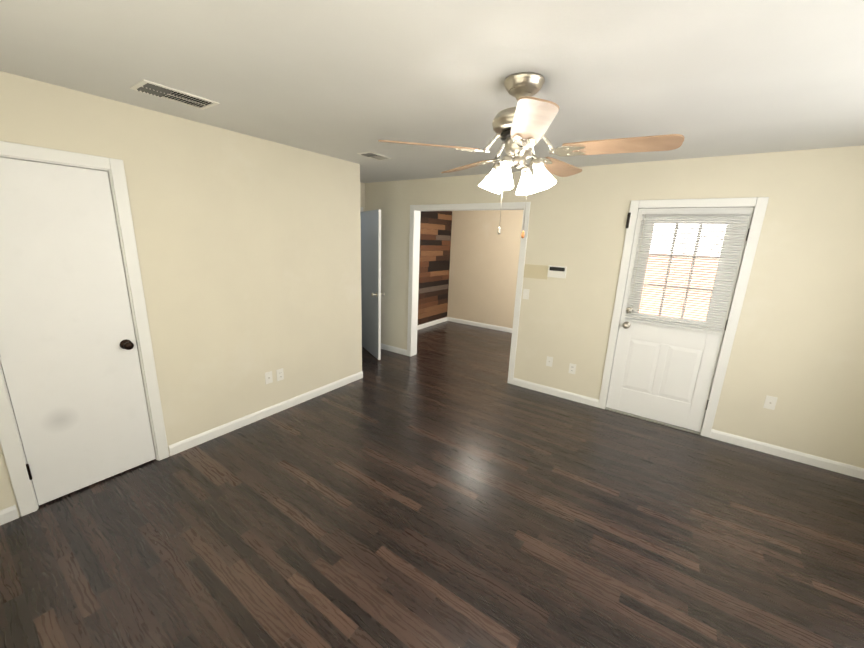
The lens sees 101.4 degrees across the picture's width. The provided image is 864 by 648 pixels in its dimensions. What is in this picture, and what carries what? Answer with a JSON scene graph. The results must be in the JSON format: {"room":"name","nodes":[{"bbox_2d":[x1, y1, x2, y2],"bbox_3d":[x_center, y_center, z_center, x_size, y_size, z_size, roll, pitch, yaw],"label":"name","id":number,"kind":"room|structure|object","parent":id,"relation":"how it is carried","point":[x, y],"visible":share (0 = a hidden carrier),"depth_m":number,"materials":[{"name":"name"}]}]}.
{"room":"empty living room","nodes":[
{"label":"empty living room","id":0,"kind":"room"},
{"bbox_2d":[0,71,363,516],"bbox_3d":[-1.780,-0.256,2.808,0.120,2.440,3.220,11,16,33],"label":"wall","id":1,"kind":"structure","parent":0,"point":[250,255],"depth_m":2.83,"materials":[{"name":"beige paint"}]},
{"bbox_2d":[0,505,18,525],"bbox_3d":[-2.558,1.139,1.933,0.013,0.085,0.385,11,16,33],"label":"baseboard","id":2,"kind":"structure","parent":1,"relation":"attached to","point":[8,514],"depth_m":2.06,"materials":[{"name":"white wood"}]},
{"bbox_2d":[0,157,154,504],"bbox_3d":[-2.197,0.092,2.163,0.113,2.013,0.610,11,16,33],"label":"closet door","id":3,"kind":"structure","parent":1,"relation":"in","point":[70,363],"depth_m":2.15,"materials":[{"name":"paint"}]},
{"bbox_2d":[0,141,168,516],"bbox_3d":[-2.241,0.050,2.192,0.136,2.103,0.756,11,16,33],"label":"door frame","id":4,"kind":"structure","parent":1,"relation":"attached to","point":[16,463],"depth_m":2.21,"materials":[{"name":"white wood"}]},
{"bbox_2d":[168,371,362,455],"bbox_3d":[-1.429,0.795,3.530,0.013,0.085,2.048,11,16,33],"label":"baseboard","id":5,"kind":"structure","parent":1,"relation":"attached to","point":[183,445],"depth_m":3.24,"materials":[{"name":"white wood"}]},
{"bbox_2d":[265,371,272,383],"bbox_3d":[-1.521,0.503,3.301,0.015,0.114,0.070,11,16,33],"label":"electrical outlet","id":6,"kind":"object","parent":1,"relation":"attached to","point":[268,378],"visible":1,"depth_m":3.30,"materials":[{"name":"white plastic"}]},
{"bbox_2d":[276,368,283,380],"bbox_3d":[-1.458,0.487,3.398,0.008,0.114,0.070,11,16,33],"label":"electrical outlet","id":7,"kind":"object","parent":1,"relation":"attached to","point":[280,374],"visible":1,"depth_m":3.40,"materials":[{"name":"white plastic"}]},
{"bbox_2d":[0,321,863,647],"bbox_3d":[0.072,0.852,3.838,7.000,0.060,6.840,11,16,33],"label":"floor","id":8,"kind":"structure","parent":0,"point":[448,485],"depth_m":2.08,"materials":[{"name":"laminate"}]},
{"bbox_2d":[0,0,863,182],"bbox_3d":[0.163,-1.577,3.251,7.000,0.060,6.840,11,16,33],"label":"ceiling","id":9,"kind":"structure","parent":0,"point":[347,80],"depth_m":1.58,"materials":[{"name":"paint"}]},
{"bbox_2d":[129,79,218,109],"bbox_3d":[-1.468,-1.306,2.031,0.210,0.012,0.370,11,16,33],"label":"ceiling vent","id":10,"kind":"object","parent":9,"relation":"in","point":[164,92],"visible":1,"depth_m":2.00,"materials":[{"name":"white plastic"}]},
{"bbox_2d":[357,151,391,159],"bbox_3d":[-0.540,-1.592,3.359,0.170,0.012,0.300,11,16,33],"label":"ceiling vent","id":11,"kind":"object","parent":9,"relation":"in","point":[373,155],"visible":1,"depth_m":3.32,"materials":[{"name":"white plastic"}]},
{"bbox_2d":[378,72,684,237],"bbox_3d":[0.463,-0.803,1.771,1.306,0.725,1.305,11,16,33],"label":"ceiling fan","id":12,"kind":"object","parent":9,"relation":"hanging from","point":[521,128],"visible":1,"depth_m":1.64,"materials":[{"name":"silver metal"}]},
{"bbox_2d":[449,248,450,281],"bbox_3d":[-0.319,-1.070,6.399,0.096,2.440,2.220,11,16,33],"label":"wall","id":13,"kind":"structure","parent":0,"point":[450,248],"depth_m":7.31,"materials":[{"name":"paint"}]},
{"bbox_2d":[417,317,447,329],"bbox_3d":[-0.316,0.084,6.639,0.013,0.085,2.210,11,16,33],"label":"baseboard","id":14,"kind":"structure","parent":13,"relation":"attached to","point":[441,320],"depth_m":7.07,"materials":[{"name":"white wood"}]},
{"bbox_2d":[418,211,451,324],"bbox_3d":[-0.272,-1.063,6.380,0.004,2.440,2.240,11,16,33],"label":"planks","id":15,"kind":"object","parent":13,"relation":"attached to","point":[435,245],"visible":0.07,"depth_m":6.83,"materials":[{"name":"brown wood"}]},
{"bbox_2d":[447,210,522,327],"bbox_3d":[1.724,-1.005,6.448,3.420,2.440,0.120,11,16,33],"label":"wall","id":16,"kind":"structure","parent":0,"point":[484,262],"depth_m":6.85,"materials":[{"name":"paint"}]},
{"bbox_2d":[448,317,511,332],"bbox_3d":[1.635,0.149,6.678,3.200,0.085,0.013,11,16,33],"label":"baseboard","id":17,"kind":"structure","parent":16,"relation":"attached to","point":[505,329],"depth_m":7.11,"materials":[{"name":"white wood"}]},
{"bbox_2d":[364,145,863,467],"bbox_3d":[0.683,-0.535,4.345,7.000,2.440,0.130,11,16,33],"label":"wall","id":18,"kind":"structure","parent":0,"point":[798,341],"depth_m":3.00,"materials":[{"name":"beige paint"}]},
{"bbox_2d":[360,209,384,359],"bbox_3d":[-0.900,-0.557,5.034,0.699,2.018,0.407,11,16,33],"label":"hall door","id":19,"kind":"structure","parent":18,"relation":"in","point":[371,293],"depth_m":4.95,"materials":[{"name":"paint"}]},
{"bbox_2d":[381,343,406,355],"bbox_3d":[-0.714,0.358,5.448,0.850,0.085,0.013,11,16,33],"label":"baseboard","id":20,"kind":"structure","parent":18,"relation":"attached to","point":[383,346],"depth_m":5.35,"materials":[{"name":"white wood"}]},
{"bbox_2d":[407,202,530,383],"bbox_3d":[0.388,-0.438,4.580,1.650,2.120,0.152,11,16,33],"label":"trim","id":21,"kind":"structure","parent":18,"relation":"attached to","point":[414,246],"depth_m":4.47,"materials":[{"name":"white wood"}]},
{"bbox_2d":[523,289,528,298],"bbox_3d":[1.070,-0.340,4.032,0.070,0.114,0.020,11,16,33],"label":"light switch","id":22,"kind":"object","parent":18,"relation":"attached to","point":[525,293],"visible":1,"depth_m":4.04,"materials":[{"name":"white plastic"}]},
{"bbox_2d":[523,264,547,279],"bbox_3d":[1.145,-0.583,3.935,0.290,0.150,0.007,11,16,33],"label":"cover plate","id":23,"kind":"object","parent":18,"relation":"attached to","point":[536,271],"visible":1,"depth_m":3.93,"materials":[{"name":"beige plastic"}]},
{"bbox_2d":[546,356,552,366],"bbox_3d":[1.333,0.428,4.015,0.070,0.114,0.015,11,16,33],"label":"electrical outlet","id":24,"kind":"object","parent":18,"relation":"attached to","point":[549,361],"visible":1,"depth_m":4.02,"materials":[{"name":"white plastic"}]},
{"bbox_2d":[513,378,598,406],"bbox_3d":[1.387,0.775,4.052,0.965,0.085,0.013,11,16,33],"label":"baseboard","id":25,"kind":"structure","parent":18,"relation":"attached to","point":[522,383],"depth_m":4.02,"materials":[{"name":"white wood"}]},
{"bbox_2d":[547,265,566,277],"bbox_3d":[1.340,-0.559,3.791,0.190,0.124,0.024,11,16,33],"label":"alarm keypad","id":26,"kind":"object","parent":18,"relation":"attached to","point":[557,271],"visible":1,"depth_m":3.78,"materials":[{"name":"white plastic"}]},
{"bbox_2d":[568,363,575,373],"bbox_3d":[1.542,0.492,3.885,0.070,0.114,0.008,11,16,33],"label":"electrical outlet","id":27,"kind":"object","parent":18,"relation":"attached to","point":[572,368],"visible":1,"depth_m":3.88,"materials":[{"name":"white plastic"}]},
{"bbox_2d":[605,407,699,434],"bbox_3d":[2.198,0.960,3.563,0.820,0.014,0.082,11,16,33],"label":"sill","id":28,"kind":"structure","parent":18,"relation":"attached to","point":[655,421],"depth_m":3.52,"materials":[{"name":"silver metal"}]},
{"bbox_2d":[606,207,753,431],"bbox_3d":[2.193,-0.030,3.320,0.911,2.020,0.121,11,16,33],"label":"exterior door","id":29,"kind":"structure","parent":18,"relation":"in","point":[664,374],"depth_m":3.36,"materials":[{"name":"white paint"}]},
{"bbox_2d":[598,197,768,437],"bbox_3d":[2.249,-0.062,3.336,0.960,2.110,0.136,11,16,33],"label":"door frame","id":30,"kind":"structure","parent":18,"relation":"attached to","point":[759,204],"depth_m":3.13,"materials":[{"name":"white wood"}]},
{"bbox_2d":[624,210,751,333],"bbox_3d":[2.239,-0.475,3.179,0.768,1.037,0.037,11,16,33],"label":"door blind","id":31,"kind":"object","parent":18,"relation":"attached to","point":[647,215],"visible":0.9,"depth_m":3.15,"materials":[{"name":"white plastic"}]},
{"bbox_2d":[763,395,777,409],"bbox_3d":[2.860,0.667,2.987,0.070,0.114,0.015,11,16,33],"label":"electrical outlet","id":32,"kind":"object","parent":18,"relation":"attached to","point":[770,402],"visible":1,"depth_m":2.99,"materials":[{"name":"white plastic"}]},
{"bbox_2d":[710,429,863,479],"bbox_3d":[2.961,1.087,3.006,0.945,0.085,0.013,11,16,33],"label":"baseboard","id":33,"kind":"structure","parent":18,"relation":"attached to","point":[820,462],"depth_m":2.97,"materials":[{"name":"white wood"}]},
{"label":"outside","id":34,"kind":"structure","parent":0,"visible":0},
{"bbox_2d":[639,224,726,320],"bbox_3d":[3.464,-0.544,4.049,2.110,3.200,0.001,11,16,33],"label":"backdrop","id":35,"kind":"structure","parent":34,"point":[681,274],"depth_m":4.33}
]}

